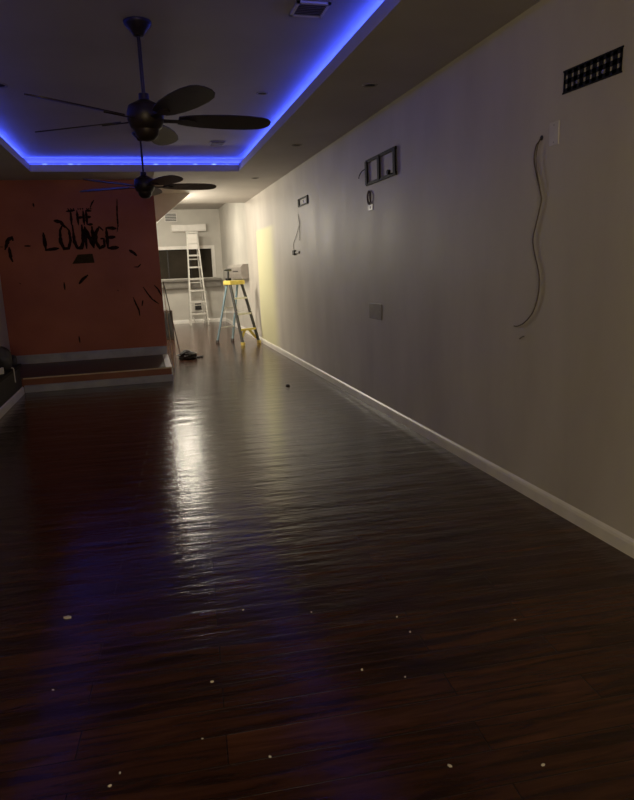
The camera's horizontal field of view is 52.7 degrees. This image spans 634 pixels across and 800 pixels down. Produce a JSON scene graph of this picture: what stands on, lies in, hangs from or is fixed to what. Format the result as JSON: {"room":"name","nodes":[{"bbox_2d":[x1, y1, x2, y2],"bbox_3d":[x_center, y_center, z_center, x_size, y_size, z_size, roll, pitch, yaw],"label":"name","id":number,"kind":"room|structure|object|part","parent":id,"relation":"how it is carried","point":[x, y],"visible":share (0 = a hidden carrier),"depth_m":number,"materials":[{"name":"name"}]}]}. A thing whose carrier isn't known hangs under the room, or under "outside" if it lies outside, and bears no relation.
{"room":"entertainment venue","nodes":[
{"label":"entertainment venue","id":0,"kind":"room"},
{"bbox_2d":[0,279,9,350],"bbox_3d":[-3.829,-1.332,6.605,0.100,3.000,21.000,-5,12,-14],"label":"wall","id":1,"kind":"structure","parent":0,"point":[4,339],"depth_m":8.80,"materials":[{"name":"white paint"}]},
{"bbox_2d":[0,180,167,364],"bbox_3d":[-3.353,-1.739,9.190,2.162,2.700,0.136,-5,12,-14],"label":"wall","id":2,"kind":"structure","parent":0,"point":[43,317],"depth_m":9.12,"materials":[{"name":"red paint"}]},
{"bbox_2d":[42,208,118,250],"bbox_3d":[-3.339,-2.398,9.005,1.013,0.584,0.003,-5,12,-14],"label":"lettering","id":3,"kind":"object","parent":2,"relation":"attached to","point":[85,234],"depth_m":9.02,"materials":[{"name":"black paint"}]},
{"bbox_2d":[4,200,161,341],"bbox_3d":[-3.323,-1.818,9.125,2.105,1.998,0.003,-5,12,-14],"label":"branches","id":4,"kind":"object","parent":2,"relation":"attached to","point":[8,239],"visible":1,"depth_m":9.10,"materials":[{"name":"black paint"}]},
{"bbox_2d":[73,254,94,263],"bbox_3d":[-3.322,-2.005,9.088,0.300,0.130,0.004,-5,12,-14],"label":"painted mark","id":5,"kind":"object","parent":2,"relation":"attached to","point":[82,258],"depth_m":9.09,"materials":[{"name":"black paint"}]},
{"bbox_2d":[156,209,225,320],"bbox_3d":[-4.538,-3.483,17.015,4.040,3.000,0.100,-5,12,-14],"label":"wall","id":6,"kind":"structure","parent":0,"point":[178,301],"depth_m":17.26,"materials":[{"name":"white paint"}]},
{"bbox_2d":[164,213,176,221],"bbox_3d":[-3.858,-4.814,16.869,0.320,0.230,0.024,-5,12,-14],"label":"air vent","id":7,"kind":"object","parent":6,"relation":"in","point":[169,217],"visible":0.88,"depth_m":16.86,"materials":[{"name":"white plastic"}]},
{"bbox_2d":[158,245,215,278],"bbox_3d":[-3.709,-3.692,17.181,1.940,0.845,0.115,-5,12,-14],"label":"window","id":8,"kind":"structure","parent":6,"relation":"in","point":[173,261],"depth_m":17.25,"materials":[{"name":"black glass"}]},
{"bbox_2d":[171,223,205,231],"bbox_3d":[-3.404,-4.566,16.966,0.920,0.190,0.168,-5,12,-14],"label":"air conditioner","id":9,"kind":"object","parent":6,"relation":"attached to","point":[174,227],"visible":0.98,"depth_m":16.89,"materials":[{"name":"grey paint"}]},
{"bbox_2d":[161,278,221,288],"bbox_3d":[-3.546,-3.118,17.157,1.960,0.230,0.278,-5,12,-14],"label":"countertop","id":10,"kind":"structure","parent":6,"relation":"attached to","point":[208,282],"depth_m":17.12,"materials":[{"name":"grey laminate"}]},
{"bbox_2d":[191,300,205,311],"bbox_3d":[-3.242,-2.567,17.471,0.400,0.300,0.048,-5,12,-14],"label":"electrical box","id":11,"kind":"object","parent":6,"relation":"attached to","point":[193,308],"visible":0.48,"depth_m":17.46,"materials":[{"name":"black paint"}]},
{"bbox_2d":[173,318,225,323],"bbox_3d":[-4.466,-2.054,17.257,4.040,0.100,0.016,-5,12,-14],"label":"baseboard","id":12,"kind":"structure","parent":6,"relation":"attached to","point":[210,319],"depth_m":17.56,"materials":[{"name":"white wood"}]},
{"bbox_2d":[226,264,248,278],"bbox_3d":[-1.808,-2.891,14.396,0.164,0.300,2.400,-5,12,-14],"label":"box","id":13,"kind":"object","parent":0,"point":[239,271],"visible":0.91,"depth_m":13.55,"materials":[{"name":"white cardboard"}]},
{"bbox_2d":[0,0,540,209],"bbox_3d":[-1.872,-2.854,6.785,4.040,0.350,20.900,-5,12,-14],"label":"ceiling","id":14,"kind":"structure","parent":0,"point":[83,52],"depth_m":4.74,"materials":[{"name":"paint"}]},
{"bbox_2d":[0,82,8,87],"bbox_3d":[-2.497,-2.455,4.994,0.168,0.005,0.168,-5,12,-14],"label":"recessed light","id":15,"kind":"object","parent":14,"relation":"in","point":[2,85],"visible":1,"depth_m":5.00,"materials":[{"name":"black metal"}]},
{"bbox_2d":[30,164,237,164],"bbox_3d":[-1.560,-2.531,5.510,2.846,0.010,6.219,-5,12,-14],"label":"led strip","id":16,"kind":"object","parent":14,"relation":"attached to","point":[30,164],"visible":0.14,"depth_m":8.44,"materials":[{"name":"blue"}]},
{"bbox_2d":[24,16,270,145],"bbox_3d":[-1.024,-1.950,3.946,1.493,0.679,1.525,-5,12,-14],"label":"ceiling fan","id":17,"kind":"object","parent":14,"relation":"hanging from","point":[145,116],"visible":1,"depth_m":3.88,"materials":[{"name":"black metal"}]},
{"bbox_3d":[-1.337,-1.640,3.554,0.180,0.051,0.600,6,14,34],"label":"blade","id":18,"kind":"part","parent":17,"relation":"part of","materials":[{"name":"brown wood"}]},
{"bbox_3d":[-1.540,-1.745,4.095,0.600,0.051,0.180,1,12,16],"label":"blade","id":19,"kind":"part","parent":17,"relation":"part of","materials":[{"name":"brown wood"}]},
{"bbox_3d":[-1.077,-1.837,4.447,0.180,0.051,0.600,-3,12,-2],"label":"blade","id":20,"kind":"part","parent":17,"relation":"part of","materials":[{"name":"brown wood"}]},
{"bbox_3d":[-0.750,-1.667,3.570,0.180,0.051,0.600,-11,15,-37],"label":"blade","id":21,"kind":"part","parent":17,"relation":"part of","materials":[{"name":"brown wood"}]},
{"bbox_3d":[-0.593,-1.789,4.125,0.602,0.051,0.192,-5,12,-14],"label":"blade","id":22,"kind":"part","parent":17,"relation":"part of","materials":[{"name":"brown wood"}]},
{"bbox_2d":[79,132,215,198],"bbox_3d":[-1.865,-2.559,7.012,1.503,0.679,1.519,-5,12,-14],"label":"ceiling fan","id":23,"kind":"object","parent":14,"relation":"hanging from","point":[146,187],"visible":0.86,"depth_m":6.96,"materials":[{"name":"black metal"}]},
{"bbox_3d":[-2.376,-2.349,7.140,0.600,0.051,0.180,1,12,14],"label":"blade","id":24,"kind":"part","parent":23,"relation":"part of","materials":[{"name":"brown wood"}]},
{"bbox_3d":[-2.155,-2.246,6.605,0.180,0.051,0.600,5,14,32],"label":"blade","id":25,"kind":"part","parent":23,"relation":"part of","materials":[{"name":"brown wood"}]},
{"bbox_3d":[-1.927,-2.444,7.507,0.180,0.051,0.600,-3,12,-3],"label":"blade","id":26,"kind":"part","parent":23,"relation":"part of","materials":[{"name":"brown wood"}]},
{"bbox_3d":[-1.569,-2.277,6.642,0.180,0.051,0.600,-12,15,-39],"label":"blade","id":27,"kind":"part","parent":23,"relation":"part of","materials":[{"name":"brown wood"}]},
{"bbox_3d":[-1.428,-2.400,7.199,0.600,0.051,0.180,-7,13,-21],"label":"blade","id":28,"kind":"part","parent":23,"relation":"part of","materials":[{"name":"brown wood"}]},
{"bbox_2d":[154,193,189,222],"bbox_3d":[-2.779,-2.998,10.942,1.260,1.000,0.100,-5,12,-14],"label":"soffit","id":29,"kind":"object","parent":14,"relation":"attached to","point":[164,203],"depth_m":10.88,"materials":[{"name":"grey paint"}]},
{"bbox_2d":[0,0,404,171],"bbox_3d":[-1.557,-2.467,5.524,2.667,0.085,6.040,-5,12,-14],"label":"trim","id":30,"kind":"structure","parent":14,"relation":"attached to","point":[382,13],"depth_m":5.97,"materials":[{"name":"paint"}]},
{"bbox_2d":[209,141,224,145],"bbox_3d":[-1.191,-3.053,7.618,0.170,0.014,0.220,-5,12,-14],"label":"air vent","id":31,"kind":"object","parent":14,"relation":"attached to","point":[212,143],"visible":1,"depth_m":7.58,"materials":[{"name":"white metal"}]},
{"bbox_2d":[256,92,267,94],"bbox_3d":[-0.476,-2.648,5.530,0.105,0.005,0.105,-5,12,-14],"label":"recessed light","id":32,"kind":"object","parent":14,"relation":"in","point":[257,93],"visible":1,"depth_m":5.53,"materials":[{"name":"black metal"}]},
{"bbox_2d":[289,0,330,17],"bbox_3d":[-0.042,-2.291,3.756,0.200,0.013,0.210,-5,12,-14],"label":"ceiling vent","id":33,"kind":"object","parent":14,"relation":"in","point":[310,9],"visible":1,"depth_m":3.75,"materials":[{"name":"white plastic"}]},
{"bbox_2d":[362,83,377,87],"bbox_3d":[0.394,-2.337,4.753,0.116,0.005,0.116,-5,12,-14],"label":"recessed light","id":34,"kind":"object","parent":14,"relation":"in","point":[367,85],"visible":1,"depth_m":4.75,"materials":[{"name":"black metal"}]},
{"bbox_2d":[0,321,633,799],"bbox_3d":[-1.756,-0.004,7.436,4.270,0.100,21.000,-5,12,-14],"label":"floor","id":35,"kind":"structure","parent":0,"point":[149,516],"depth_m":2.68,"materials":[{"name":"brown wood"}]},
{"bbox_2d":[0,364,24,418],"bbox_3d":[-3.057,0.285,5.142,0.371,0.374,5.660,-5,12,-14],"label":"bench","id":36,"kind":"object","parent":35,"relation":"on","point":[11,391],"visible":0.86,"depth_m":7.16,"materials":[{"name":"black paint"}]},
{"bbox_2d":[0,346,11,370],"bbox_3d":[-3.674,-0.497,7.322,0.324,0.310,0.470,-5,12,-14],"label":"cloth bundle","id":37,"kind":"object","parent":36,"relation":"on","point":[5,354],"visible":0.85,"depth_m":7.28,"materials":[{"name":"black fabric"}]},
{"bbox_3d":[-2.884,0.408,5.214,0.016,0.090,5.620,-5,12,-14],"label":"skirting","id":38,"kind":"part","parent":36,"relation":"part of","materials":[{"name":"white wood"}]},
{"bbox_2d":[12,355,17,365],"bbox_3d":[-3.712,-0.474,7.668,0.216,0.125,0.200,-5,12,-14],"label":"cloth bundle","id":39,"kind":"object","parent":36,"relation":"on","point":[14,358],"visible":0.32,"depth_m":7.65,"materials":[{"name":"black fabric"}]},
{"bbox_2d":[20,354,172,392],"bbox_3d":[-3.104,-0.372,8.734,2.163,0.191,1.363,-5,12,-14],"label":"stage","id":40,"kind":"object","parent":35,"relation":"on","point":[53,376],"visible":1,"depth_m":8.28,"materials":[{"name":"brown wood"}]},
{"bbox_3d":[-2.756,-0.213,8.157,1.803,0.090,0.016,-5,12,-14],"label":"skirting","id":41,"kind":"part","parent":40,"relation":"part of","materials":[{"name":"grey paint"}]},
{"bbox_3d":[-2.104,-0.553,8.976,0.078,0.014,1.355,-5,12,-14],"label":"edge trim","id":42,"kind":"part","parent":40,"relation":"part of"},
{"bbox_2d":[163,286,173,367],"bbox_3d":[-2.200,-1.083,9.485,0.017,1.198,0.305,-7,13,-23],"label":"stick","id":43,"kind":"object","parent":35,"relation":"on","point":[163,286],"visible":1,"depth_m":9.48,"materials":[{"name":"brown wood"}]},
{"bbox_2d":[164,310,174,338],"bbox_3d":[-3.351,-1.609,13.695,0.530,0.599,0.410,-5,12,-14],"label":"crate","id":44,"kind":"object","parent":35,"relation":"on","point":[171,328],"visible":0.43,"depth_m":13.55,"materials":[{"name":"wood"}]},
{"bbox_2d":[163,281,179,351],"bbox_3d":[-2.266,-1.229,10.050,0.019,1.266,0.864,-2,12,0],"label":"stick","id":45,"kind":"object","parent":35,"relation":"on","point":[163,281],"visible":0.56,"depth_m":9.96,"materials":[{"name":"brown wood"}]},
{"bbox_2d":[177,350,202,359],"bbox_3d":[-2.098,-0.745,10.466,0.374,0.136,0.376,0,12,11],"label":"heap","id":46,"kind":"object","parent":35,"relation":"on","point":[186,354],"visible":1,"depth_m":10.34,"materials":[{"name":"black fabric"}]},
{"bbox_2d":[185,231,208,325],"bbox_3d":[-3.190,-3.177,16.767,0.485,2.403,0.552,-6,12,-17],"label":"step ladder","id":47,"kind":"object","parent":35,"relation":"on","point":[192,241],"visible":1,"depth_m":16.63,"materials":[{"name":"metal"}]},
{"bbox_3d":[-3.389,-3.156,16.889,0.243,2.323,0.048,8,15,39],"label":"rail","id":48,"kind":"part","parent":47,"relation":"part of","materials":[{"name":"metal"}]},
{"bbox_3d":[-3.317,-3.110,16.606,0.135,2.347,0.304,-6,12,-17],"label":"rail","id":49,"kind":"part","parent":47,"relation":"part of","materials":[{"name":"metal"}]},
{"bbox_3d":[-3.206,-4.085,16.510,0.230,0.380,0.020,-6,12,-17],"label":"label panel","id":50,"kind":"part","parent":47,"relation":"part of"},
{"bbox_3d":[-3.095,-3.187,16.980,0.048,2.323,0.243,1,12,14],"label":"rail","id":51,"kind":"part","parent":47,"relation":"part of","materials":[{"name":"metal"}]},
{"bbox_3d":[-2.985,-3.144,16.709,0.059,2.347,0.329,-12,16,-40],"label":"rail","id":52,"kind":"part","parent":47,"relation":"part of","materials":[{"name":"metal"}]},
{"bbox_2d":[216,280,260,345],"bbox_3d":[-1.554,-1.688,12.274,0.424,1.194,0.925,-13,16,-41],"label":"step ladder","id":53,"kind":"object","parent":35,"relation":"on","point":[232,282],"visible":1,"depth_m":12.19,"materials":[{"name":"yellow plastic"}]},
{"bbox_3d":[-1.829,-1.675,12.352,0.408,1.113,0.028,7,15,37],"label":"rail","id":54,"kind":"part","parent":53,"relation":"part of","materials":[{"name":"teal metal"}]},
{"bbox_2d":[224,269,230,280],"bbox_3d":[-1.685,-2.357,12.040,0.145,0.219,0.120,-10,14,-34],"label":"cordless drill","id":55,"kind":"object","parent":53,"relation":"on","point":[227,270],"visible":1,"depth_m":12.02,"materials":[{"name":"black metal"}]},
{"bbox_3d":[-1.609,-1.725,12.552,0.028,1.113,0.408,-10,14,-32],"label":"rail","id":56,"kind":"part","parent":53,"relation":"part of","materials":[{"name":"teal metal"}]},
{"bbox_3d":[-1.511,-1.613,11.998,0.083,1.117,0.414,-13,16,-41],"label":"rail","id":57,"kind":"part","parent":53,"relation":"part of","materials":[{"name":"teal metal"}]},
{"bbox_3d":[-1.273,-1.668,12.213,0.421,1.117,0.036,7,15,38],"label":"rail","id":58,"kind":"part","parent":53,"relation":"part of","materials":[{"name":"metal"}]},
{"bbox_2d":[219,0,633,538],"bbox_3d":[0.172,-1.706,7.625,0.150,3.000,21.000,-5,12,-14],"label":"wall","id":59,"kind":"structure","parent":0,"point":[444,246],"depth_m":4.01,"materials":[{"name":"beige paint"}]},
{"bbox_2d":[292,216,299,254],"bbox_3d":[-0.293,-2.288,8.866,0.028,0.536,0.429,-5,12,-14],"label":"hanging cord","id":60,"kind":"object","parent":59,"relation":"hanging from","point":[294,252],"visible":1,"depth_m":8.88,"materials":[{"name":"black metal"}]},
{"bbox_2d":[298,195,307,206],"bbox_3d":[-0.186,-2.596,8.364,0.015,0.106,0.520,-5,12,-14],"label":"frame","id":61,"kind":"object","parent":59,"relation":"attached to","point":[306,196],"visible":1,"depth_m":8.34,"materials":[{"name":"black metal"}]},
{"bbox_2d":[367,190,370,204],"bbox_3d":[0.486,-1.889,5.976,0.016,0.137,0.110,-5,12,-14],"label":"wire","id":62,"kind":"object","parent":59,"relation":"hanging from","point":[368,192],"visible":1,"depth_m":5.98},
{"bbox_2d":[368,204,372,210],"bbox_3d":[0.501,-1.798,5.976,0.008,0.056,0.120,-5,12,-14],"label":"plate","id":63,"kind":"object","parent":59,"relation":"attached to","point":[370,207],"visible":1,"depth_m":5.97,"materials":[{"name":"white plastic"}]},
{"bbox_2d":[369,303,381,319],"bbox_3d":[0.559,-0.845,6.098,0.007,0.148,0.339,-5,12,-14],"label":"outlet plate","id":64,"kind":"object","parent":59,"relation":"attached to","point":[375,310],"visible":1,"depth_m":6.09,"materials":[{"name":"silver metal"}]},
{"bbox_2d":[358,146,396,185],"bbox_3d":[0.521,-2.070,5.734,0.039,0.228,0.945,-5,12,-14],"label":"frame","id":65,"kind":"object","parent":59,"relation":"attached to","point":[393,149],"visible":1,"depth_m":5.63,"materials":[{"name":"black metal"}]},
{"bbox_3d":[0.553,-2.151,5.625,0.015,0.028,0.750,-5,12,-14],"label":"rail","id":66,"kind":"part","parent":65,"relation":"part of","materials":[{"name":"black metal"}]},
{"bbox_3d":[0.561,-1.955,5.666,0.015,0.028,0.750,-5,12,-14],"label":"rail","id":67,"kind":"part","parent":65,"relation":"part of","materials":[{"name":"black metal"}]},
{"bbox_2d":[226,318,633,558],"bbox_3d":[0.171,-0.272,7.856,0.036,0.100,20.900,-5,12,-14],"label":"baseboard","id":68,"kind":"structure","parent":59,"relation":"attached to","point":[613,537],"depth_m":4.15,"materials":[{"name":"white wood"}]},
{"bbox_2d":[514,135,542,326],"bbox_3d":[1.186,-0.920,3.596,0.013,1.032,0.247,-5,12,-14],"label":"cable","id":69,"kind":"object","parent":59,"relation":"hanging from","point":[541,136],"visible":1,"depth_m":3.50,"materials":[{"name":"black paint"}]},
{"bbox_2d":[549,120,559,146],"bbox_3d":[1.223,-1.374,3.302,0.006,0.116,0.080,-5,12,-14],"label":"blank wall plate","id":70,"kind":"object","parent":59,"relation":"attached to","point":[554,126],"visible":1,"depth_m":3.30,"materials":[{"name":"white plastic"}]},
{"bbox_2d":[562,45,623,94],"bbox_3d":[1.282,-1.538,3.000,0.010,0.108,0.420,-5,14,-14],"label":"mounting bracket","id":71,"kind":"object","parent":59,"relation":"attached to","point":[603,74],"visible":1,"depth_m":2.98,"materials":[{"name":"black metal"}]}
]}

